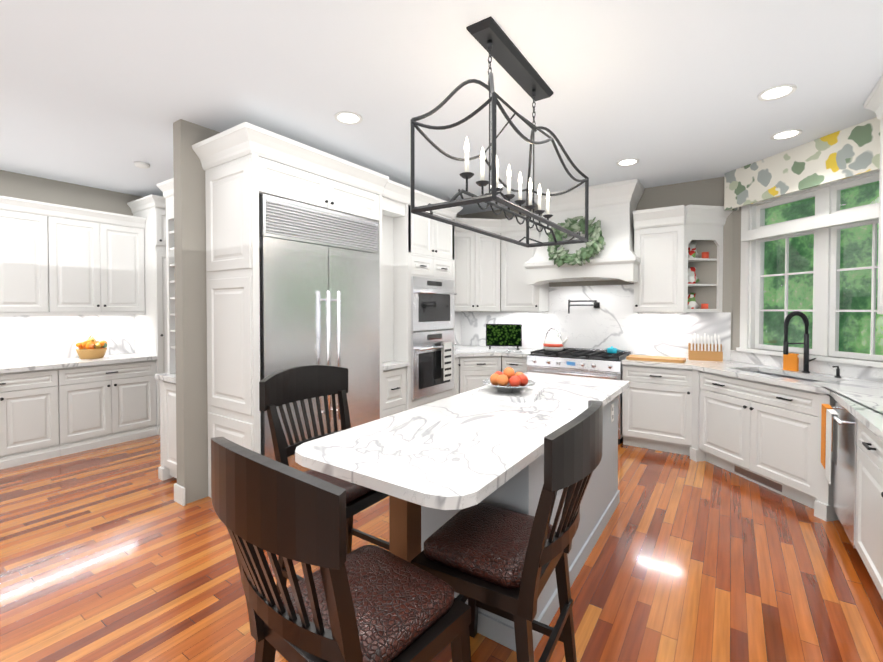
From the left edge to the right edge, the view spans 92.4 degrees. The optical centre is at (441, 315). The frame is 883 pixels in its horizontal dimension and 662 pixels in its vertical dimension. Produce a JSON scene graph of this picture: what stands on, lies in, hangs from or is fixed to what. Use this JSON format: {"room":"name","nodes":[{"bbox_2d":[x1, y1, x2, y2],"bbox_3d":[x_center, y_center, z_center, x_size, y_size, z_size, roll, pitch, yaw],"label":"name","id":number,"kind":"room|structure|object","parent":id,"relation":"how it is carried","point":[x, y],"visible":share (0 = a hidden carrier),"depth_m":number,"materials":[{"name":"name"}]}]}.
{"room":"kitchen","nodes":[
{"label":"kitchen","id":0,"kind":"room"},
{"bbox_2d":[0,170,142,362],"bbox_3d":[-4.390,-0.038,4.452,0.150,2.850,8.390,1,1,34],"label":"wall","id":1,"kind":"structure","parent":0,"point":[24,186],"depth_m":4.64,"materials":[{"name":"grey paint"}]},
{"bbox_2d":[0,196,51,315],"bbox_3d":[-4.374,-0.576,4.040,0.328,1.100,0.858,1,1,34],"label":"upper cabinet","id":2,"kind":"object","parent":1,"relation":"attached to","point":[25,225],"depth_m":4.16,"materials":[{"name":"white wood"}]},
{"bbox_2d":[52,204,145,311],"bbox_3d":[-3.889,-0.588,4.748,0.328,1.100,0.857,1,1,34],"label":"upper cabinet","id":3,"kind":"object","parent":1,"relation":"attached to","point":[56,259],"depth_m":4.63,"materials":[{"name":"white wood"}]},
{"bbox_2d":[0,284,882,381],"bbox_3d":[-0.837,0.090,3.068,7.278,0.842,6.659,1,1,34],"label":"backsplash","id":4,"kind":"structure","parent":1,"relation":"attached to","point":[614,320],"depth_m":4.92,"materials":[{"name":"white tile"}]},
{"bbox_2d":[568,300,599,312],"bbox_3d":[1.697,-0.109,5.134,0.348,0.170,0.341,1,1,34],"label":"pot filler","id":5,"kind":"object","parent":4,"relation":"attached to","point":[596,304],"visible":1,"depth_m":5.17,"materials":[{"name":"black metal"}]},
{"bbox_2d":[173,119,460,503],"bbox_3d":[-0.862,-0.043,4.763,0.120,2.850,3.890,1,1,34],"label":"wall","id":6,"kind":"structure","parent":0,"point":[190,321],"depth_m":3.18,"materials":[{"name":"grey paint"}]},
{"bbox_2d":[174,483,184,505],"bbox_3d":[-1.601,1.335,3.708,0.150,0.130,1.305,1,1,34],"label":"baseboard","id":7,"kind":"structure","parent":6,"relation":"attached to","point":[179,494],"depth_m":3.16,"materials":[{"name":"white wood"}]},
{"bbox_2d":[0,435,882,661],"bbox_3d":[-1.325,1.453,2.378,7.880,0.060,8.990,1,1,34],"label":"floor","id":8,"kind":"structure","parent":0,"point":[114,553],"depth_m":2.32,"materials":[{"name":"brown wood"}]},
{"bbox_2d":[0,368,63,469],"bbox_3d":[-4.262,0.958,3.990,0.598,0.874,0.858,1,1,34],"label":"base cabinet","id":9,"kind":"object","parent":8,"relation":"on","point":[45,414],"depth_m":4.00,"materials":[{"name":"white wood"}]},
{"bbox_2d":[60,360,156,454],"bbox_3d":[-3.778,0.946,4.698,0.598,0.874,0.857,1,1,34],"label":"base cabinet","id":10,"kind":"object","parent":8,"relation":"on","point":[102,405],"depth_m":4.49,"materials":[{"name":"white wood"}]},
{"bbox_2d":[0,353,156,372],"bbox_3d":[-4.484,0.507,3.615,0.608,0.039,3.428,1,1,34],"label":"countertop","id":11,"kind":"structure","parent":10,"relation":"on","point":[9,367],"depth_m":4.36,"materials":[{"name":"stone"}]},
{"bbox_2d":[75,335,106,358],"bbox_3d":[-3.843,0.342,4.647,0.280,0.255,0.280,1,1,34],"label":"fruit basket","id":12,"kind":"object","parent":11,"relation":"on","point":[90,347],"visible":1,"depth_m":4.59,"materials":[{"name":"brown wicker"}]},
{"bbox_2d":[127,194,167,434],"bbox_3d":[-3.356,0.004,5.218,0.688,2.740,0.620,1,1,34],"label":"pantry cabinet","id":13,"kind":"object","parent":8,"relation":"on","point":[151,331],"visible":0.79,"depth_m":4.91,"materials":[{"name":"white wood"}]},
{"bbox_2d":[155,178,176,480],"bbox_3d":[-2.081,0.141,3.650,0.550,2.520,0.490,1,1,34],"label":"hutch","id":14,"kind":"object","parent":8,"relation":"on","point":[167,468],"visible":0.08,"depth_m":3.60,"materials":[{"name":"white wood"}]},
{"bbox_2d":[192,122,388,496],"bbox_3d":[-1.177,0.062,3.565,0.713,2.680,1.405,1,1,34],"label":"enclosure","id":15,"kind":"object","parent":8,"relation":"on","point":[245,165],"visible":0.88,"depth_m":3.08,"materials":[{"name":"white wood"}]},
{"bbox_2d":[259,194,379,471],"bbox_3d":[-1.131,0.269,3.613,0.672,2.265,1.190,1,1,34],"label":"fridge","id":16,"kind":"object","parent":8,"relation":"on","point":[319,282],"visible":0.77,"depth_m":3.36,"materials":[{"name":"silver metal"}]},
{"bbox_2d":[259,365,388,593],"bbox_3d":[-0.545,0.856,2.204,0.599,1.140,0.577,1,1,34],"label":"bar stool","id":17,"kind":"object","parent":8,"relation":"on","point":[286,387],"visible":0.46,"depth_m":2.28,"materials":[{"name":"black wood"}]},
{"bbox_2d":[211,437,470,661],"bbox_3d":[-0.280,0.873,1.206,0.586,1.140,0.621,1,1,34],"label":"bar stool","id":18,"kind":"object","parent":8,"relation":"on","point":[369,603],"visible":1,"depth_m":0.98,"materials":[{"name":"black wood"}]},
{"bbox_2d":[382,212,393,361],"bbox_3d":[-0.786,-0.269,4.374,0.438,1.484,0.376,1,1,34],"label":"panel","id":19,"kind":"object","parent":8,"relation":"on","point":[387,221],"depth_m":4.34,"materials":[{"name":"white wood"}]},
{"bbox_2d":[389,495,420,562],"bbox_3d":[-0.030,0.996,1.792,0.570,0.874,0.390,1,1,34],"label":"kitchen island leg","id":20,"kind":"object","parent":8,"relation":"on","point":[404,529],"depth_m":1.65,"materials":[{"name":"brown wood"}]},
{"bbox_2d":[382,188,457,409],"bbox_3d":[-0.351,0.051,4.845,0.628,2.660,0.880,1,1,34],"label":"tall cabinet","id":21,"kind":"object","parent":8,"relation":"on","point":[414,245],"depth_m":4.39,"materials":[{"name":"white wood"}]},
{"bbox_2d":[411,276,456,399],"bbox_3d":[-0.058,0.229,4.647,0.124,1.266,0.776,1,1,34],"label":"wall ovens","id":22,"kind":"object","parent":21,"relation":"in","point":[432,352],"visible":0.98,"depth_m":4.60,"materials":[{"name":"silver metal"}]},
{"bbox_2d":[383,357,459,417],"bbox_3d":[-0.410,0.945,4.757,0.632,0.874,1.393,1,1,34],"label":"base cabinet","id":23,"kind":"object","parent":8,"relation":"on","point":[394,391],"visible":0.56,"depth_m":4.20,"materials":[{"name":"white wood"}]},
{"bbox_2d":[383,361,408,369],"bbox_3d":[-0.521,0.497,4.205,0.200,0.039,0.372,1,1,34],"label":"countertop","id":24,"kind":"structure","parent":23,"relation":"on","point":[392,365],"depth_m":4.20,"materials":[{"name":"stone"}]},
{"bbox_2d":[458,356,527,393],"bbox_3d":[0.619,0.933,5.496,1.170,0.874,0.975,1,1,34],"label":"base cabinet","id":25,"kind":"object","parent":8,"relation":"on","point":[475,372],"visible":0.33,"depth_m":5.21,"materials":[{"name":"white wood"}]},
{"bbox_2d":[455,345,538,357],"bbox_3d":[0.520,0.475,5.476,1.321,0.039,1.122,1,1,34],"label":"countertop","id":26,"kind":"structure","parent":25,"relation":"on","point":[464,350],"depth_m":5.36,"materials":[{"name":"stone"}]},
{"bbox_2d":[486,324,521,349],"bbox_3d":[0.839,0.284,5.695,0.480,0.335,0.140,0,1,7],"label":"tv","id":27,"kind":"object","parent":26,"relation":"on","point":[503,334],"visible":1,"depth_m":5.68,"materials":[{"name":"black metal"}]},
{"bbox_2d":[411,400,602,661],"bbox_3d":[0.258,0.867,1.552,0.612,1.140,0.576,1,1,34],"label":"bar stool","id":28,"kind":"object","parent":8,"relation":"on","point":[501,562],"visible":0.96,"depth_m":1.38,"materials":[{"name":"black wood"}]},
{"bbox_2d":[421,396,619,650],"bbox_3d":[0.569,0.981,2.667,0.694,0.874,1.724,1,1,34],"label":"kitchen island","id":29,"kind":"object","parent":8,"relation":"on","point":[520,491],"visible":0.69,"depth_m":2.06,"materials":[{"name":"grey wood"}]},
{"bbox_2d":[295,372,629,509],"bbox_3d":[0.399,0.527,2.412,0.810,0.039,2.420,1,1,34],"label":"island countertop","id":30,"kind":"structure","parent":29,"relation":"on","point":[464,450],"depth_m":1.70,"materials":[{"name":"stone"}]},
{"bbox_2d":[471,367,543,402],"bbox_3d":[0.429,0.416,2.692,0.380,0.173,0.380,0,1,22],"label":"fruit bowl","id":31,"kind":"object","parent":30,"relation":"on","point":[508,384],"visible":1,"depth_m":2.60,"materials":[{"name":"white ceramic"}]},
{"bbox_2d":[527,347,631,444],"bbox_3d":[1.609,0.896,4.973,1.040,0.965,0.717,1,1,34],"label":"range","id":32,"kind":"object","parent":8,"relation":"on","point":[589,362],"visible":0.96,"depth_m":4.73,"materials":[{"name":"silver metal"}]},
{"bbox_2d":[543,328,567,350],"bbox_3d":[1.411,0.290,5.218,0.305,0.278,0.239,1,1,34],"label":"kettle","id":33,"kind":"object","parent":32,"relation":"on","point":[553,342],"visible":1,"depth_m":5.15,"materials":[{"name":"white ceramic"}]},
{"bbox_2d":[607,346,618,352],"bbox_3d":[1.968,0.394,4.886,0.150,0.080,0.110,1,1,34],"label":"pot","id":34,"kind":"object","parent":32,"relation":"on","point":[611,349],"visible":1,"depth_m":4.84,"materials":[{"name":"teal ceramic"}]},
{"bbox_2d":[622,364,691,455],"bbox_3d":[2.335,0.949,4.529,0.646,0.874,0.632,1,1,34],"label":"base cabinet","id":35,"kind":"object","parent":8,"relation":"on","point":[656,408],"visible":0.96,"depth_m":4.29,"materials":[{"name":"white wood"}]},
{"bbox_2d":[692,369,697,380],"bbox_3d":[2.739,0.956,4.127,0.484,0.874,0.485,1,1,34],"label":"base cabinet","id":36,"kind":"object","parent":8,"relation":"on","point":[693,371],"depth_m":4.09,"materials":[{"name":"white wood"}]},
{"bbox_2d":[690,370,813,508],"bbox_3d":[2.853,0.966,3.562,1.184,0.874,1.184,1,1,34],"label":"base cabinet","id":37,"kind":"object","parent":8,"relation":"on","point":[766,435],"depth_m":3.45,"materials":[{"name":"white wood"}]},
{"bbox_2d":[814,392,838,521],"bbox_3d":[2.951,0.975,2.993,0.485,0.874,0.484,1,1,34],"label":"base cabinet","id":38,"kind":"object","parent":8,"relation":"on","point":[823,509],"depth_m":2.95,"materials":[{"name":"white wood"}]},
{"bbox_2d":[821,399,857,547],"bbox_3d":[2.719,0.984,2.486,0.678,0.874,0.620,1,1,34],"label":"dishwasher","id":39,"kind":"object","parent":8,"relation":"on","point":[839,422],"visible":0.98,"depth_m":2.60,"materials":[{"name":"silver metal"}]},
{"bbox_2d":[855,419,882,598],"bbox_3d":[2.386,0.993,1.931,0.600,0.874,0.661,1,1,34],"label":"base cabinet","id":40,"kind":"object","parent":8,"relation":"on","point":[869,517],"visible":1,"depth_m":2.09,"materials":[{"name":"white wood"}]},
{"bbox_2d":[622,358,882,440],"bbox_3d":[1.336,0.539,1.739,2.141,0.039,6.368,1,1,34],"label":"countertop","id":41,"kind":"structure","parent":40,"relation":"on","point":[861,400],"depth_m":3.12,"materials":[{"name":"stone"}]},
{"bbox_2d":[626,355,685,362],"bbox_3d":[2.263,0.458,4.468,0.540,0.029,0.280,1,1,34],"label":"cutting board","id":42,"kind":"object","parent":41,"relation":"on","point":[658,358],"visible":1,"depth_m":4.39,"materials":[{"name":"brown wood"}]},
{"bbox_2d":[688,333,722,361],"bbox_3d":[2.778,0.332,4.458,0.300,0.280,0.110,0,1,26],"label":"knife block","id":43,"kind":"object","parent":41,"relation":"on","point":[708,351],"visible":1,"depth_m":4.43,"materials":[{"name":"brown wood"}]},
{"bbox_2d":[748,371,822,381],"bbox_3d":[2.860,0.646,3.557,0.360,0.234,0.760,0,1,-11],"label":"sink basin","id":44,"kind":"object","parent":41,"relation":"in","point":[790,377],"visible":0.08,"depth_m":3.69,"materials":[{"name":"silver metal"}]},
{"bbox_2d":[783,353,798,371],"bbox_3d":[3.072,0.409,3.719,0.024,0.152,0.120,0,1,-11],"label":"towel","id":45,"kind":"object","parent":41,"relation":"on","point":[790,361],"visible":0.83,"depth_m":3.70,"materials":[{"name":"orange fabric"}]},
{"bbox_2d":[783,311,815,372],"bbox_3d":[3.013,0.226,3.564,0.225,0.522,0.196,1,1,34],"label":"faucet","id":46,"kind":"object","parent":41,"relation":"on","point":[806,360],"visible":1,"depth_m":3.57,"materials":[{"name":"black metal"}]},
{"bbox_2d":[832,366,840,377],"bbox_3d":[3.127,0.446,3.349,0.059,0.091,0.059,1,1,34],"label":"soap dispenser","id":47,"kind":"object","parent":41,"relation":"on","point":[837,373],"visible":1,"depth_m":3.34,"materials":[{"name":"black metal"}]},
{"bbox_2d":[0,0,882,214],"bbox_3d":[-1.325,-1.467,2.329,7.880,0.080,8.990,1,1,34],"label":"ceiling","id":48,"kind":"structure","parent":0,"point":[103,94],"depth_m":2.59,"materials":[{"name":"white paint"}]},
{"bbox_2d":[134,162,149,168],"bbox_3d":[-2.876,-1.441,4.064,0.121,0.029,0.115,0,1,-8],"label":"recessed light","id":49,"kind":"object","parent":48,"relation":"in","point":[144,165],"depth_m":4.03,"materials":[{"name":"white plastic"}]},
{"bbox_2d":[334,111,361,124],"bbox_3d":[-0.678,-1.434,3.080,0.190,0.009,0.190,1,1,34],"label":"recessed light","id":50,"kind":"object","parent":48,"relation":"in","point":[345,117],"depth_m":3.07,"materials":[{"name":"white plastic"}]},
{"bbox_2d":[487,183,503,188],"bbox_3d":[0.619,-1.463,4.797,0.190,0.009,0.190,1,1,34],"label":"recessed light","id":51,"kind":"object","parent":48,"relation":"in","point":[500,185],"depth_m":4.80,"materials":[{"name":"white"}]},
{"bbox_2d":[410,16,588,247],"bbox_3d":[0.422,-0.956,2.411,0.452,0.943,1.382,1,1,34],"label":"chandelier","id":52,"kind":"object","parent":48,"relation":"hanging from","point":[489,35],"visible":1,"depth_m":2.21,"materials":[{"name":"black metal"}]},
{"bbox_2d":[617,158,638,165],"bbox_3d":[1.767,-1.450,4.011,0.190,0.009,0.190,1,1,34],"label":"recessed light","id":53,"kind":"object","parent":48,"relation":"in","point":[630,161],"depth_m":4.01,"materials":[{"name":"white plastic"}]},
{"bbox_2d":[757,84,796,100],"bbox_3d":[2.152,-1.428,2.717,0.190,0.009,0.190,1,1,34],"label":"recessed light","id":54,"kind":"object","parent":48,"relation":"in","point":[769,94],"depth_m":2.71,"materials":[{"name":"white plastic"}]},
{"bbox_2d":[770,129,801,139],"bbox_3d":[2.749,-1.439,3.375,0.190,0.009,0.190,1,1,34],"label":"recessed light","id":55,"kind":"object","parent":48,"relation":"in","point":[787,134],"depth_m":3.36,"materials":[{"name":"white"}]},
{"bbox_2d":[461,177,732,371],"bbox_3d":[0.527,-0.069,6.260,6.220,2.850,0.150,1,1,34],"label":"wall","id":56,"kind":"structure","parent":0,"point":[709,192],"depth_m":4.59,"materials":[{"name":"grey paint"}]},
{"bbox_2d":[455,218,502,310],"bbox_3d":[0.413,-0.653,5.648,0.765,1.200,0.765,1,1,34],"label":"upper cabinet","id":57,"kind":"object","parent":56,"relation":"attached to","point":[477,271],"depth_m":5.53,"materials":[{"name":"white wood"}]},
{"bbox_2d":[503,214,548,311],"bbox_3d":[1.081,-0.651,5.543,0.537,1.200,0.389,1,1,34],"label":"upper cabinet","id":58,"kind":"object","parent":56,"relation":"attached to","point":[519,296],"depth_m":5.44,"materials":[{"name":"white wood"}]},
{"bbox_2d":[524,179,644,285],"bbox_3d":[1.677,-0.918,4.975,1.230,1.103,0.644,1,1,34],"label":"range hood","id":59,"kind":"object","parent":56,"relation":"attached to","point":[612,206],"visible":0.73,"depth_m":4.76,"materials":[{"name":"white wood"}]},
{"bbox_2d":[547,216,605,266],"bbox_3d":[1.493,-0.833,4.725,0.672,0.598,0.336,1,1,34],"label":"wreath","id":60,"kind":"object","parent":59,"relation":"hanging from","point":[594,246],"visible":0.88,"depth_m":4.68,"materials":[{"name":"green plant"}]},
{"bbox_2d":[633,205,731,311],"bbox_3d":[2.592,-0.584,4.546,0.914,1.100,0.471,1,1,34],"label":"upper cabinet","id":61,"kind":"object","parent":56,"relation":"attached to","point":[665,251],"visible":0.98,"depth_m":4.48,"materials":[{"name":"white wood"}]},
{"bbox_2d":[732,207,878,381],"bbox_3d":[3.281,-0.024,3.614,0.150,2.850,1.711,0,1,-11],"label":"wall","id":62,"kind":"structure","parent":0,"point":[736,279],"depth_m":4.39,"materials":[{"name":"grey paint"}]},
{"bbox_2d":[724,117,880,210],"bbox_3d":[3.136,-1.257,3.552,0.149,0.378,1.659,0,1,-11],"label":"window valance","id":63,"kind":"object","parent":62,"relation":"attached to","point":[851,151],"visible":1,"depth_m":3.53,"materials":[{"name":"fabric"}]},
{"bbox_2d":[736,169,882,367],"bbox_3d":[3.257,-0.403,3.599,0.200,1.560,1.510,0,1,-11],"label":"window","id":64,"kind":"structure","parent":62,"relation":"in","point":[826,293],"depth_m":3.63,"materials":[{"name":"white"}]},
{"bbox_2d":[741,204,878,241],"bbox_3d":[3.164,-0.775,3.534,0.064,0.095,1.440,0,1,-11],"label":"window blind","id":65,"kind":"object","parent":64,"relation":"attached to","point":[868,213],"visible":1,"depth_m":3.54,"materials":[{"name":"white"}]},
{"bbox_3d":[1.398,0.042,-0.245,0.150,2.850,7.180,1,1,34],"label":"wall","id":66,"kind":"structure","parent":0,"visible":0},
{"bbox_2d":[875,91,882,314],"bbox_3d":[2.825,-0.711,2.340,0.410,1.428,0.821,1,1,34],"label":"upper cabinet","id":67,"kind":"object","parent":66,"relation":"attached to","point":[878,98],"depth_m":2.75,"materials":[{"name":"white wood"}]},
{"label":"outside","id":68,"kind":"structure","parent":0,"visible":0},
{"bbox_2d":[763,181,882,354],"bbox_3d":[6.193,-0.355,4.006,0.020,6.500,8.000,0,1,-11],"label":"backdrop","id":69,"kind":"structure","parent":68,"point":[850,242],"depth_m":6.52,"materials":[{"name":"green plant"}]}
]}

